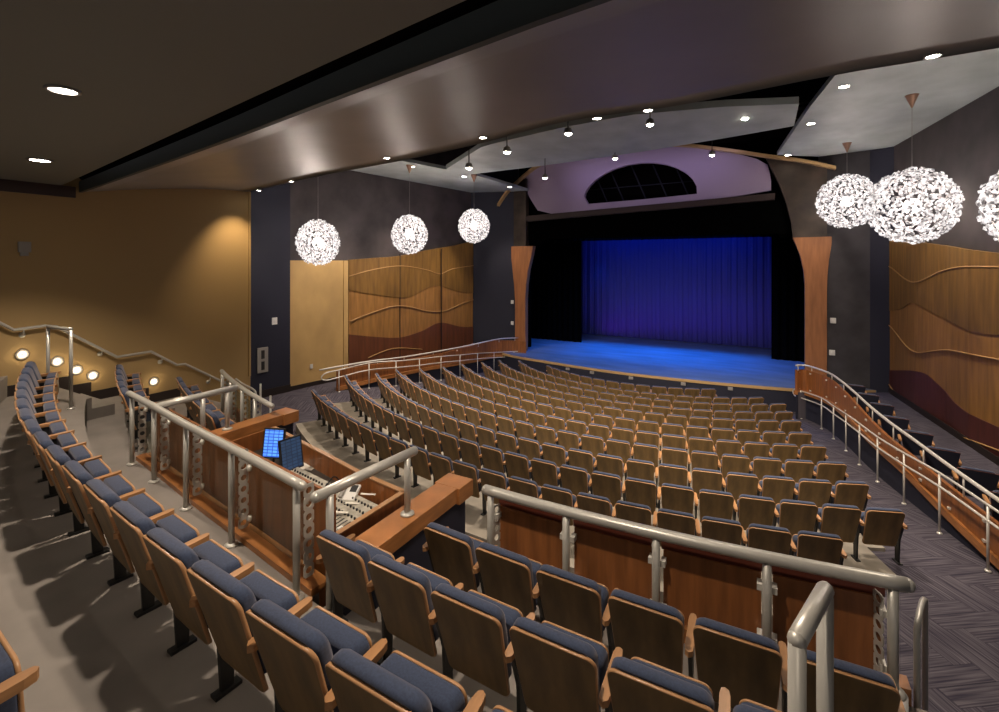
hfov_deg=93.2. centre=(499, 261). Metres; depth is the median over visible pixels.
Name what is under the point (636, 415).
seat
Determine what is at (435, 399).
seat
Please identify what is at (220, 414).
seat cushion
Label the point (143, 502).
seat cushion
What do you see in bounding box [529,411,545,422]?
backrest
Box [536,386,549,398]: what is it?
seat
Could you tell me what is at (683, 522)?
seat
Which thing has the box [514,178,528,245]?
pier
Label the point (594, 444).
seat
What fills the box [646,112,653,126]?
light
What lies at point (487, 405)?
seat
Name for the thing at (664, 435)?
cushion
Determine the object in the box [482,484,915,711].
guard railing
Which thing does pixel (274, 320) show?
switch plate
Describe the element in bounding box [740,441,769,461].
seat
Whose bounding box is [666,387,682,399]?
seat
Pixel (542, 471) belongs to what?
seat
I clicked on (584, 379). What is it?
seat
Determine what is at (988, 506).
handrail
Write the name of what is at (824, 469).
backrest
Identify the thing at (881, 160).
wall
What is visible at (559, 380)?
seat
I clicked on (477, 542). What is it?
seat cushion
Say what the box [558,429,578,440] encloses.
backrest
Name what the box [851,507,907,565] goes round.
seat
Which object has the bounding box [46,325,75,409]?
stair handrail
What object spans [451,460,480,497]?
seat
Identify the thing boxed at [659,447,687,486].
seat
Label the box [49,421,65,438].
seat cushion
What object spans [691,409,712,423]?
seat
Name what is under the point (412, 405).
seat
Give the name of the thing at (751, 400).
seat
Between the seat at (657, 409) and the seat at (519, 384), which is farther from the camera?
the seat at (519, 384)
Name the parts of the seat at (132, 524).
panel, armrest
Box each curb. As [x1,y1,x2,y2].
[136,452,325,595]
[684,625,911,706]
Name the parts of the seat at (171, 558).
panel, armrest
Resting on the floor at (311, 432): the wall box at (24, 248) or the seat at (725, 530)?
the seat at (725, 530)
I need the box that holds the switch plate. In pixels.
[272,317,276,324]
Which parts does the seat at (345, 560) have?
armrest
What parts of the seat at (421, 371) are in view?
panel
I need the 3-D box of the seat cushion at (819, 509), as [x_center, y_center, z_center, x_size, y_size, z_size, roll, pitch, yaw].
[5.633,4.372,7.986,0.473,0.336,0.136,0,0,11]
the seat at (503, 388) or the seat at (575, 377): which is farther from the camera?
the seat at (575, 377)
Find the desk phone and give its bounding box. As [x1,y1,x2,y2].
[338,484,360,500]
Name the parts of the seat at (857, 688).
armrest, panel, armrest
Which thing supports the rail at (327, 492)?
on the wall at (443, 503)
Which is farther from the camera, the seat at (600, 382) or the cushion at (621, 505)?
the seat at (600, 382)
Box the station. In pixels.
[257,347,267,373]
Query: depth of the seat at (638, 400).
16.23 m
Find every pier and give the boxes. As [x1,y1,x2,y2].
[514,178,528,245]
[766,158,826,237]
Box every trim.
[0,179,75,197]
[343,261,347,367]
[399,249,441,359]
[502,353,875,391]
[526,193,774,221]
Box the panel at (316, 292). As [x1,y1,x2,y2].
[290,260,342,385]
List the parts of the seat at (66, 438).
panel, armrest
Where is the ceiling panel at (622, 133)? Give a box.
[446,97,798,174]
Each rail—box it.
[155,385,238,430]
[310,446,417,612]
[319,337,517,370]
[795,364,998,502]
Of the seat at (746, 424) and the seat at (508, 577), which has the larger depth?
the seat at (746, 424)
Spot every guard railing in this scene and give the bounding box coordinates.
[125,391,313,600]
[220,369,274,421]
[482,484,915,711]
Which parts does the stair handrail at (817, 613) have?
post, rail, post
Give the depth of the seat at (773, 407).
15.55 m
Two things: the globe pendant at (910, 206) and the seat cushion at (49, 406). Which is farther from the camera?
the globe pendant at (910, 206)
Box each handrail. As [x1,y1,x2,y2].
[0,321,239,389]
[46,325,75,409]
[235,378,271,414]
[321,351,517,391]
[787,581,834,711]
[792,389,998,572]
[913,596,927,710]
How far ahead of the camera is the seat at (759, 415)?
14.40 m
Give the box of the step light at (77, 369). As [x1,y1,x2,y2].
[73,365,82,374]
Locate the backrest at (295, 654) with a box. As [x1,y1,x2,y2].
[250,599,338,711]
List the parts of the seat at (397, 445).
panel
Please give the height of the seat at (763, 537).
0.974 m
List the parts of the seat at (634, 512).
armrest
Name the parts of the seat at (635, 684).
armrest, panel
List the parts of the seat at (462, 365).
panel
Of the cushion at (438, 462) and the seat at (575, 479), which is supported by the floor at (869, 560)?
the seat at (575, 479)
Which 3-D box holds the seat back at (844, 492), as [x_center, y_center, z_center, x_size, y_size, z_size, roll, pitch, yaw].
[6.537,4.354,8.823,0.528,0.583,0.256,0,0,6]
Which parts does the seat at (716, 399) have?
panel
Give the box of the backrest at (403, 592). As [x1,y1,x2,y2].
[371,554,438,641]
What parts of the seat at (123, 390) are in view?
panel, armrest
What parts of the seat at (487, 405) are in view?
panel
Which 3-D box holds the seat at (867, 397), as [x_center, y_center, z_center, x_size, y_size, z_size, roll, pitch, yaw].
[11.257,4.459,14.474,0.651,0.929,0.422,0,0,35]
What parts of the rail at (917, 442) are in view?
post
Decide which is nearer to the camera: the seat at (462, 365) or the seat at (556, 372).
the seat at (462, 365)
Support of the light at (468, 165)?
hanging from the trim
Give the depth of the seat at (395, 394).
14.82 m
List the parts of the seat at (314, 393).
panel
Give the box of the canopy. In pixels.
[497,144,835,206]
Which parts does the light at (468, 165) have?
stem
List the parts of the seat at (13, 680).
armrest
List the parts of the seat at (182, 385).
panel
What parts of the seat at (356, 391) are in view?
panel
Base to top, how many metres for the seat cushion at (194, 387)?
0.305 m
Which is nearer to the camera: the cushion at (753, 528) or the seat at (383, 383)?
the cushion at (753, 528)
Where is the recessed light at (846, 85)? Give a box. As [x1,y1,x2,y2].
[837,84,850,88]
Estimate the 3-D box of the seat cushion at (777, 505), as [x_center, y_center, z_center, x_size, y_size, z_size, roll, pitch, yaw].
[5.029,4.372,8.115,0.473,0.336,0.136,0,0,13]
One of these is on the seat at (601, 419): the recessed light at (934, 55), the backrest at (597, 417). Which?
the backrest at (597, 417)
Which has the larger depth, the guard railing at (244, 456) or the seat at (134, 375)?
the seat at (134, 375)
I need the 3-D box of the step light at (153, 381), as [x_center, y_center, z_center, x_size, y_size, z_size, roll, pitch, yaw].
[-7.909,2.738,10.803,0.042,0.200,0.200,0,0,29]
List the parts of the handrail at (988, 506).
post, post, post, post, post, post, post, post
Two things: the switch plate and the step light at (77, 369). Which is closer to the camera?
the step light at (77, 369)
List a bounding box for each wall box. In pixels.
[18,242,30,255]
[829,350,834,355]
[830,318,835,322]
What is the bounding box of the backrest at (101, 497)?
[86,479,130,558]
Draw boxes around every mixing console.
[291,467,330,486]
[336,492,376,530]
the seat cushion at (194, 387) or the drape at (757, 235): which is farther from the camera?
the drape at (757, 235)
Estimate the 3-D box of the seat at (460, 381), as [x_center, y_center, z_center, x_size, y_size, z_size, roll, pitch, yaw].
[-1.341,4.849,17.892,0.452,0.974,0.621,0,0,-30]
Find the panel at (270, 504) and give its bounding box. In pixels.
[154,402,335,606]
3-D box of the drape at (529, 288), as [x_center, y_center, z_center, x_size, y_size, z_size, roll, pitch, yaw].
[0.401,0.740,28.446,3.300,8.480,0.150,0,0,29]
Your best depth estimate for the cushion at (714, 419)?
13.46 m
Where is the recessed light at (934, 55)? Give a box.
[923,52,942,59]
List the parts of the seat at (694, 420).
panel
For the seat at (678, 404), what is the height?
0.974 m
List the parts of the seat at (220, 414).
panel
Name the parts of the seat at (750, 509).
armrest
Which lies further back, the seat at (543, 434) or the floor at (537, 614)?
the seat at (543, 434)
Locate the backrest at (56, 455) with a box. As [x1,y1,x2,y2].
[47,445,81,512]
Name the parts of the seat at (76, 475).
panel, armrest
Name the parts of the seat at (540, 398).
panel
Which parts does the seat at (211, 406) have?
panel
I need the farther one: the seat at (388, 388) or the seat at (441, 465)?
the seat at (388, 388)
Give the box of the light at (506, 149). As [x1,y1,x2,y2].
[503,136,510,153]
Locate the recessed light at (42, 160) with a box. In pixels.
[26,157,53,162]
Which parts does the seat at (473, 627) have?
armrest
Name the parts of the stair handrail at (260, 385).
rail, post, post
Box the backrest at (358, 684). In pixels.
[331,648,432,711]
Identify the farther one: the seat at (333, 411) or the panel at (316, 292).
the panel at (316, 292)
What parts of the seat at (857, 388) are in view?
panel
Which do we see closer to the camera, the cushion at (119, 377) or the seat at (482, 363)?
the cushion at (119, 377)
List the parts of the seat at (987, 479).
armrest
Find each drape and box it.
[528,271,530,346]
[531,241,581,341]
[544,234,779,241]
[771,237,803,361]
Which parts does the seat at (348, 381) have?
panel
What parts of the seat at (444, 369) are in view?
panel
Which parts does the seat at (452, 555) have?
armrest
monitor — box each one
[262,428,285,464]
[278,434,303,470]
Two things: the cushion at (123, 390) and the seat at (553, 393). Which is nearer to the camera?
the cushion at (123, 390)
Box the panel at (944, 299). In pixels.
[888,238,998,456]
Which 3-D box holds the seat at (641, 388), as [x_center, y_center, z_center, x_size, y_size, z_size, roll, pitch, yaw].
[5.720,5.349,18.865,0.621,0.974,0.452,0,0,24]
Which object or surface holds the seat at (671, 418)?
on the floor
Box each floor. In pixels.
[0,376,6,402]
[0,388,220,420]
[0,399,274,711]
[85,412,532,711]
[181,404,927,711]
[192,505,318,604]
[250,334,998,711]
[296,420,772,631]
[333,401,906,592]
[402,393,736,504]
[433,394,720,479]
[798,392,998,515]
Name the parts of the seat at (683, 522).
armrest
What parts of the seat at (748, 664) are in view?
armrest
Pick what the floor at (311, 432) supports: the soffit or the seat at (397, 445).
the seat at (397, 445)
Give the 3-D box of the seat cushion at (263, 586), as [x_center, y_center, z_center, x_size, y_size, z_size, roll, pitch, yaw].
[-1.311,1.978,2.658,0.430,0.305,0.123,0,0,32]
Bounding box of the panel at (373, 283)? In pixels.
[348,242,472,366]
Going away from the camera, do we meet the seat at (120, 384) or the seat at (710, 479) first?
the seat at (120, 384)
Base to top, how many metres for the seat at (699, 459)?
0.974 m
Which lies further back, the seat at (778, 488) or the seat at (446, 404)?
the seat at (446, 404)
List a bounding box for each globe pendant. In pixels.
[295,219,340,265]
[391,164,427,254]
[458,174,489,242]
[815,142,880,228]
[865,93,964,244]
[975,171,998,241]
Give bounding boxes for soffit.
[79,0,998,192]
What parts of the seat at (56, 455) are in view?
panel, armrest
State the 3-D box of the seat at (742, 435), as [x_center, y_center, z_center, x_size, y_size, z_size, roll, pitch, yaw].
[6.467,4.849,12.429,0.621,0.974,0.452,0,0,10]
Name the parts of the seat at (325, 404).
panel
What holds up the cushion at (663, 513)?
on the seat at (683, 522)
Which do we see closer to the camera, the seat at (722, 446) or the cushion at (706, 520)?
the cushion at (706, 520)
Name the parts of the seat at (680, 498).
armrest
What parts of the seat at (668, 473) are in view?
armrest, panel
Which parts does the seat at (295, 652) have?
armrest, panel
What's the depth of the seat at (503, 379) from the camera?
19.08 m
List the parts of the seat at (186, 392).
panel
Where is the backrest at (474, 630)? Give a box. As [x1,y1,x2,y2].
[435,583,511,677]
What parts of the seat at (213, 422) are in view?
panel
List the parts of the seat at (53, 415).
armrest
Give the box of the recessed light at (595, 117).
[592,116,601,119]
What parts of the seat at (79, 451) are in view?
panel, armrest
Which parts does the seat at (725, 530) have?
armrest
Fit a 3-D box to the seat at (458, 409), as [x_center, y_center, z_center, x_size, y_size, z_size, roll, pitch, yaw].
[-1.123,4.649,14.068,0.452,0.974,0.621,0,0,-44]
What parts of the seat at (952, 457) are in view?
panel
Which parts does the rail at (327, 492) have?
post, rail, post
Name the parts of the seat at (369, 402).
panel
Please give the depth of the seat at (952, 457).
10.15 m
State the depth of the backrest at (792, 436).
12.08 m
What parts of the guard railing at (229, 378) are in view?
post, perforated plate, post, perforated plate, post, perforated plate, post, perforated plate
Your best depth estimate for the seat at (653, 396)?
17.20 m
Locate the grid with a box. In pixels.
[590,165,693,201]
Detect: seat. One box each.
[0,630,38,711]
[14,389,58,454]
[14,398,60,467]
[15,381,57,406]
[17,374,57,399]
[17,408,67,482]
[20,367,58,399]
[22,419,77,498]
[23,361,60,394]
[31,431,92,516]
[44,445,111,536]
[61,460,135,559]
[83,479,164,586]
[109,500,199,617]
[115,364,141,379]
[115,369,141,413]
[115,375,142,421]
[116,381,145,429]
[118,387,150,449]
[142,527,243,656]
[175,377,199,417]
[178,382,201,420]
[182,388,209,422]
[187,559,300,701]
[189,394,216,423]
[194,401,224,428]
[205,409,234,430]
[246,596,372,711]
[311,389,328,419]
[315,394,333,426]
[316,529,394,622]
[321,400,340,432]
[325,638,466,711]
[328,405,349,439]
[337,411,357,446]
[344,375,357,401]
[346,379,360,406]
[347,417,363,453]
[349,383,364,411]
[353,388,369,416]
[358,393,376,422]
[359,424,377,461]
[365,397,381,427]
[367,554,452,665]
[373,403,386,431]
[373,430,392,461]
[375,373,387,398]
[377,377,390,402]
[381,381,395,407]
[383,408,397,437]
[385,385,401,412]
[389,437,411,478]
[391,390,402,413]
[394,414,410,442]
[395,370,407,393]
[398,373,411,395]
[398,394,410,418]
[402,377,414,398]
[407,381,416,401]
[407,399,420,422]
[407,419,425,448]
[408,444,431,487]
[413,384,424,405]
[417,404,432,427]
[419,369,430,389]
[421,389,432,409]
[422,372,432,391]
[422,425,442,454]
[422,522,483,591]
[427,376,435,393]
[428,452,453,483]
[428,583,522,695]
[429,409,445,432]
[430,393,442,413]
[433,379,442,396]
[439,432,460,460]
[440,383,450,399]
[440,397,454,417]
[442,367,451,384]
[442,415,460,439]
[446,370,453,387]
[448,387,459,402]
[450,373,459,390]
[451,402,467,421]
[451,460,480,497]
[457,377,466,392]
[457,391,470,406]
[458,420,478,443]
[458,438,481,468]
[461,364,470,380]
[463,690,512,711]
[464,367,473,381]
[464,380,474,395]
[465,406,481,426]
[468,395,482,411]
[469,370,476,383]
[472,384,484,399]
[473,542,542,620]
[474,373,483,387]
[475,426,496,447]
[477,468,508,515]
[479,411,497,432]
[479,444,505,472]
[480,399,496,416]
[481,362,491,377]
[481,376,490,388]
[482,387,495,403]
[484,365,490,379]
[488,368,494,380]
[489,380,499,391]
[493,371,500,382]
[494,391,507,404]
[494,403,510,417]
[495,431,518,453]
[496,415,515,435]
[498,360,506,374]
[498,383,509,395]
[499,374,507,384]
[501,363,507,376]
[503,451,531,479]
[504,612,608,711]
[505,365,511,377]
[506,377,515,387]
[506,395,521,408]
[506,476,541,497]
[509,387,521,399]
[509,407,527,422]
[510,368,518,379]
[514,420,535,439]
[515,380,525,390]
[516,437,541,459]
[517,371,525,382]
[518,360,523,372]
[520,399,536,412]
[521,363,527,374]
[521,390,535,400]
[524,374,534,383]
[525,365,532,375]
[525,383,536,394]
[526,411,546,427]
[529,458,559,486]
[531,368,538,377]
[532,564,608,642]
[533,377,544,386]
[534,393,550,404]
[534,425,557,444]
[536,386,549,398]
[536,403,554,417]
[538,371,546,380]
[539,484,576,525]
[540,442,567,466]
[544,380,556,389]
[545,415,566,432]
[546,365,553,375]
[546,374,555,382]
[549,389,563,398]
[549,397,566,408]
[552,368,561,377]
[553,406,572,421]
[555,429,580,450]
[556,377,566,384]
[556,383,569,393]
[557,464,590,496]
[560,370,569,379]
[564,393,579,401]
[565,419,588,437]
[566,400,584,412]
[566,448,595,474]
[567,380,579,387]
[569,373,580,382]
[569,386,584,396]
[572,410,593,426]
[574,492,612,516]
[579,382,592,391]
[579,395,595,406]
[579,434,605,457]
[580,376,592,387]
[583,389,599,401]
[583,403,603,416]
[586,423,610,442]
[588,471,621,506]
[592,378,605,386]
[592,413,613,431]
[593,385,607,394]
[594,453,623,484]
[596,398,613,409]
[599,647,713,711]
[600,392,616,404]
[602,406,622,422]
[602,588,684,673]
[604,438,630,465]
[605,380,620,390]
[608,388,623,397]
[609,427,633,449]
[612,500,650,525]
[613,417,635,436]
[614,401,631,413]
[616,394,633,407]
[619,382,634,392]
[622,409,642,424]
[622,477,655,514]
[623,458,653,500]
[624,390,639,400]
[631,403,650,415]
[631,443,657,472]
[633,397,651,407]
[634,384,649,395]
[634,430,658,452]
[636,420,658,432]
[640,392,656,409]
[643,412,663,434]
[650,386,666,398]
[651,406,670,421]
[652,399,670,411]
[653,508,695,546]
[655,463,687,507]
[657,394,674,411]
[657,483,693,513]
[659,423,682,437]
[659,434,685,450]
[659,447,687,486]
[664,414,686,432]
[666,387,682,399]
[671,400,690,411]
[671,407,691,422]
[677,395,692,407]
[683,388,699,401]
[683,425,708,448]
[685,437,712,459]
[685,613,782,708]
[686,416,709,440]
[687,450,718,471]
[687,468,722,498]
[690,402,710,413]
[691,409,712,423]
[694,396,711,407]
[694,489,733,535]
[695,516,742,544]
[699,388,716,400]
[708,427,734,446]
[709,418,732,433]
[710,403,729,414]
[711,397,729,406]
[711,410,732,421]
[712,439,741,462]
[717,454,749,480]
[718,687,781,711]
[721,472,758,503]
[729,397,746,406]
[730,403,749,414]
[732,419,756,434]
[732,494,775,529]
[733,411,753,422]
[734,429,760,446]
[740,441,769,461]
[741,523,791,554]
[747,397,763,407]
[748,457,781,482]
[749,403,768,414]
[753,411,773,423]
[755,420,778,434]
[756,475,794,505]
[759,431,785,447]
[768,403,786,413]
[768,443,797,463]
[772,499,817,535]
[773,411,793,423]
[778,420,802,435]
[778,641,905,711]
[780,459,814,482]
[785,432,812,448]
[789,530,846,564]
[792,478,831,507]
[796,444,827,465]
[812,461,848,484]
[813,503,861,542]
[828,481,870,510]
[844,384,866,412]
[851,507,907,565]
[853,392,879,423]
[866,402,895,422]
[877,415,910,438]
[897,429,934,455]
[919,446,961,492]
[952,466,998,498]
[982,490,998,521]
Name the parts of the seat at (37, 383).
armrest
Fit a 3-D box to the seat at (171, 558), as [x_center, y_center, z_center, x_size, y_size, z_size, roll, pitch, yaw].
[-1.867,2.047,2.883,0.562,0.885,0.411,0,0,34]
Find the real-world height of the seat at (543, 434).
0.974 m
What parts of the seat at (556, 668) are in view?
armrest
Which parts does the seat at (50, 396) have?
armrest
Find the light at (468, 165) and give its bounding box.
[466,146,471,169]
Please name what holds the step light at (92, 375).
attached to the wall at (165, 272)
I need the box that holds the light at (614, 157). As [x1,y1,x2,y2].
[612,154,617,159]
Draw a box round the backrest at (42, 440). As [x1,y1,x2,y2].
[34,431,63,493]
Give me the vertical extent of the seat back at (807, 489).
0.583 m
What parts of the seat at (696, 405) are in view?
panel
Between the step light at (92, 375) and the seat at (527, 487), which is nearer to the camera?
the seat at (527, 487)
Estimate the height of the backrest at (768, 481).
0.583 m
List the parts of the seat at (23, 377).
armrest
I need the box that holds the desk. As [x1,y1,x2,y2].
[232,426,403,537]
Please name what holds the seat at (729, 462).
on the floor
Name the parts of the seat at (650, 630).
armrest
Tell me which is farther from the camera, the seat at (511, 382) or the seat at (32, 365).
the seat at (511, 382)
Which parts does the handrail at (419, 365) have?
post, post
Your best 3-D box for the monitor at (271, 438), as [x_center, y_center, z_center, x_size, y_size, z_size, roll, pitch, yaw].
[-3.174,2.594,6.630,0.310,0.492,0.160,0,0,7]
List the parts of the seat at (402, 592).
armrest, panel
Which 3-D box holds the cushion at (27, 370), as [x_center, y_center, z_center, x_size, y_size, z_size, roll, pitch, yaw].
[-7.028,1.870,7.110,0.233,0.530,0.480,0,0,-42]
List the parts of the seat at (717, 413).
panel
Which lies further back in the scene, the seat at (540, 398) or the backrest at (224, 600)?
the seat at (540, 398)
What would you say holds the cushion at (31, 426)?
on the seat at (66, 438)
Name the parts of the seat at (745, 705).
armrest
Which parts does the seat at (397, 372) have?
panel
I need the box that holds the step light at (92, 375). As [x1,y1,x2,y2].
[86,371,98,379]
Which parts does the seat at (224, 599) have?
armrest, panel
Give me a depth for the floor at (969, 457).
13.47 m
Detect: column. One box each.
[511,246,535,350]
[792,237,831,375]
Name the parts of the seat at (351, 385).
panel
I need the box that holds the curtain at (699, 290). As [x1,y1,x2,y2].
[582,237,770,347]
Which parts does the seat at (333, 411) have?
panel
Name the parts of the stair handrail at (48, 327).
post, rail, post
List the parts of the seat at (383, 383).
panel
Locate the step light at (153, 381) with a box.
[149,377,158,385]
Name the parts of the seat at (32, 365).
armrest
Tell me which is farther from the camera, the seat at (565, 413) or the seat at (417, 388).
the seat at (417, 388)
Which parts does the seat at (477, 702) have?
armrest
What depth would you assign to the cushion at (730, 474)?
9.06 m
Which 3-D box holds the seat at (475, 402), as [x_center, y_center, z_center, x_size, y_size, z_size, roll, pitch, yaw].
[-0.696,4.749,15.163,0.452,0.974,0.621,0,0,-42]
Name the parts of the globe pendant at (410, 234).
cord, bulb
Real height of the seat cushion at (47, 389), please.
0.305 m
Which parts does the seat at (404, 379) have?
panel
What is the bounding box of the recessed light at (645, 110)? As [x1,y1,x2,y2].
[642,108,653,112]
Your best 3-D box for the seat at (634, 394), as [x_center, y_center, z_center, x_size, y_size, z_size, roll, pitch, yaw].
[4.944,5.249,17.653,0.621,0.974,0.452,0,0,28]
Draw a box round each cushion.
[0,642,18,711]
[16,381,35,403]
[16,389,36,413]
[16,398,36,419]
[18,374,37,398]
[18,408,34,421]
[21,367,39,386]
[24,419,41,434]
[25,361,43,382]
[43,386,52,393]
[43,393,53,401]
[43,402,55,411]
[44,379,53,385]
[45,411,59,422]
[46,372,55,378]
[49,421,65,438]
[57,433,75,446]
[68,445,90,460]
[83,459,109,477]
[103,475,132,495]
[113,500,155,534]
[116,364,127,379]
[116,369,127,385]
[116,375,128,390]
[117,381,127,389]
[120,387,135,423]
[127,493,161,516]
[132,373,138,378]
[132,379,139,384]
[133,384,141,390]
[136,391,144,396]
[143,408,150,421]
[155,515,197,542]
[179,382,187,388]
[183,388,192,395]
[191,385,198,390]
[193,541,240,573]
[205,404,215,410]
[205,409,221,428]
[214,411,224,418]
[221,419,234,426]
[239,571,296,610]
[301,608,369,655]
[329,405,341,429]
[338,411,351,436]
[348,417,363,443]
[355,540,392,558]
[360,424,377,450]
[380,653,464,711]
[390,437,411,466]
[406,564,450,591]
[409,444,431,474]
[430,452,452,471]
[468,591,521,665]
[472,539,481,560]
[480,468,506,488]
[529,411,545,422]
[530,560,541,604]
[542,484,572,504]
[542,622,607,689]
[543,442,565,460]
[548,415,564,422]
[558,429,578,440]
[561,464,587,479]
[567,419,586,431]
[569,448,592,455]
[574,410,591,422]
[578,492,609,502]
[582,434,603,443]
[589,423,608,427]
[592,471,620,479]
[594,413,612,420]
[597,453,622,460]
[598,584,608,630]
[607,438,629,443]
[611,589,682,622]
[612,427,632,431]
[616,500,650,510]
[626,477,655,484]
[627,458,653,464]
[632,659,712,697]
[634,443,657,447]
[637,430,658,434]
[638,420,657,423]
[658,508,694,518]
[659,463,686,468]
[662,423,682,426]
[662,447,686,451]
[662,483,692,490]
[663,434,684,437]
[687,425,707,428]
[689,437,711,439]
[692,450,717,455]
[692,468,721,473]
[695,617,779,652]
[699,489,732,495]
[702,516,740,525]
[712,418,732,420]
[712,427,732,430]
[714,410,731,412]
[716,439,739,442]
[722,454,748,457]
[727,472,756,476]
[733,704,765,711]
[735,419,754,424]
[737,429,758,431]
[739,494,773,500]
[740,702,773,711]
[744,441,768,444]
[749,523,789,532]
[753,457,780,460]
[754,411,772,419]
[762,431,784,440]
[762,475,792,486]
[769,403,784,410]
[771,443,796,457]
[774,411,790,419]
[776,504,779,524]
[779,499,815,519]
[780,420,799,428]
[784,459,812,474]
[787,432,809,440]
[793,535,796,555]
[796,530,840,555]
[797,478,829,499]
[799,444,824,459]
[807,650,895,688]
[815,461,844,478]
[817,508,821,529]
[820,503,858,531]
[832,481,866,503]
[860,512,864,533]
[861,507,902,535]
[870,402,891,405]
[883,415,905,418]
[904,429,929,434]
[926,446,956,451]
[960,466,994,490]
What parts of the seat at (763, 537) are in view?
armrest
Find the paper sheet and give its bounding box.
[300,463,313,469]
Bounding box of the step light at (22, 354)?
[15,349,29,359]
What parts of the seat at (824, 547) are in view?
armrest, armrest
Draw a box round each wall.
[0,178,250,417]
[212,407,298,440]
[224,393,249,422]
[250,183,289,391]
[290,146,470,260]
[336,340,525,390]
[343,473,472,615]
[471,145,518,343]
[502,355,795,411]
[519,97,817,247]
[524,147,770,213]
[525,158,791,245]
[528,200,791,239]
[586,137,807,203]
[793,369,998,570]
[818,150,869,388]
[870,147,893,392]
[894,86,998,252]
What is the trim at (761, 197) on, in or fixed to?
attached to the wall at (566, 187)
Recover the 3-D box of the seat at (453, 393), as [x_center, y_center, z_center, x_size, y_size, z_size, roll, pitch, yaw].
[-1.466,4.749,16.107,0.452,0.974,0.621,0,0,-37]
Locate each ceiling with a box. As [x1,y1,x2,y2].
[0,0,464,184]
[79,0,496,179]
[352,159,528,191]
[700,76,829,101]
[777,48,998,156]
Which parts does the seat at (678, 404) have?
panel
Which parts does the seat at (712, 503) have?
armrest, panel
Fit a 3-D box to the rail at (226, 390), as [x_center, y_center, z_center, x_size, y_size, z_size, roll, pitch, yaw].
[-4.254,2.172,6.669,0.141,0.635,1.169,0,0,29]
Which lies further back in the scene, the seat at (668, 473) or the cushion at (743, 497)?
the seat at (668, 473)
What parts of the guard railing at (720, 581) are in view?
post, perforated plate, wood panel, post, wood panel, post, rail, wood panel, post, wood panel, perforated plate, post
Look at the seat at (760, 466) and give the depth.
10.05 m
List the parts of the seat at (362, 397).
panel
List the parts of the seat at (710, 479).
armrest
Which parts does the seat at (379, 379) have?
panel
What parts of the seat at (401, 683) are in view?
armrest, panel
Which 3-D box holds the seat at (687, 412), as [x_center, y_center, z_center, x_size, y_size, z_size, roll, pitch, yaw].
[5.713,5.049,14.912,0.621,0.974,0.452,0,0,15]
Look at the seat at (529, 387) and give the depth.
17.58 m
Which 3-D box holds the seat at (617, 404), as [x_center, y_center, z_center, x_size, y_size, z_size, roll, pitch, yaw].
[4.056,5.049,15.560,0.621,0.974,0.452,0,0,27]
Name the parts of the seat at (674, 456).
panel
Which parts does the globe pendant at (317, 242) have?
bulb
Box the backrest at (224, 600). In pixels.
[191,559,266,673]
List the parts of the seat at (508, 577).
armrest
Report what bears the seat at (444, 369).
on the floor
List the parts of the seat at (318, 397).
panel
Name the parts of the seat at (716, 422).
panel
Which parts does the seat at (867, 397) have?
panel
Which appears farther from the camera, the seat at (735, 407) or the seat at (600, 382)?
the seat at (600, 382)
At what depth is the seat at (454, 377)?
18.28 m
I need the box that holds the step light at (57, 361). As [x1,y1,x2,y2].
[50,356,63,366]
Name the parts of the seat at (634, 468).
panel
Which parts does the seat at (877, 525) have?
panel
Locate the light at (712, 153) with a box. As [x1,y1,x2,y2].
[709,151,714,156]
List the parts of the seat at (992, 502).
armrest, panel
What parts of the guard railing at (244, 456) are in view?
post, perforated plate, post, perforated plate, post, perforated plate, rail, post, perforated plate, post, perforated plate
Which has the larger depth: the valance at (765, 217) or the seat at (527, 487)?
the valance at (765, 217)
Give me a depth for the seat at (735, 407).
15.53 m
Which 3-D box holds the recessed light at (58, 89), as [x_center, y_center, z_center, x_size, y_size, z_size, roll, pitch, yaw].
[-3.845,-1.510,4.157,0.250,0.020,0.250,0,0,29]
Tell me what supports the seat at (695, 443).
on the floor
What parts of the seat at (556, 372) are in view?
panel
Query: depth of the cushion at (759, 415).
14.39 m
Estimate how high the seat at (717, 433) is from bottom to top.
0.974 m
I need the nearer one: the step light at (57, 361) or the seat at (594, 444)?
the step light at (57, 361)
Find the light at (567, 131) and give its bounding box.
[564,121,571,135]
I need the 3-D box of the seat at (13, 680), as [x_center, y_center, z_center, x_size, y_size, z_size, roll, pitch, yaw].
[-1.990,1.657,1.663,0.620,0.885,0.411,0,0,32]
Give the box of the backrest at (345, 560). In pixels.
[319,529,378,608]
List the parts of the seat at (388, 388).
panel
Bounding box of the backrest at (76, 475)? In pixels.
[64,460,103,534]
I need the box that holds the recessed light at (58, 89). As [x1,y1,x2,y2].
[43,84,81,95]
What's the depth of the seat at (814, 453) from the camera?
11.00 m
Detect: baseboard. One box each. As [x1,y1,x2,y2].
[7,376,207,401]
[250,377,335,400]
[888,387,998,465]
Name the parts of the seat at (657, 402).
panel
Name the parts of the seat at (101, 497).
panel, armrest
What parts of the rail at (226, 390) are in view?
rail, post, post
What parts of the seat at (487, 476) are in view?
panel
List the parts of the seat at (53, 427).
panel, armrest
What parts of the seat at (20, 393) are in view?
armrest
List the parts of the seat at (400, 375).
panel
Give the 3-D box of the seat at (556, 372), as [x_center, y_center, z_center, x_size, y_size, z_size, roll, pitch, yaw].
[2.734,5.349,21.634,0.452,0.974,0.621,0,0,-29]
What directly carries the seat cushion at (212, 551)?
on the seat at (171, 558)
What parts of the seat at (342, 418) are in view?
panel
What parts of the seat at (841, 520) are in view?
armrest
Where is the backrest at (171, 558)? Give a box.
[146,527,208,628]
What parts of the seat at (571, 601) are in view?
armrest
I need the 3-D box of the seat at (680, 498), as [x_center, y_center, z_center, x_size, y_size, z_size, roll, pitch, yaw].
[3.183,4.449,8.544,0.621,0.974,0.452,0,0,20]
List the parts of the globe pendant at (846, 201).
bulb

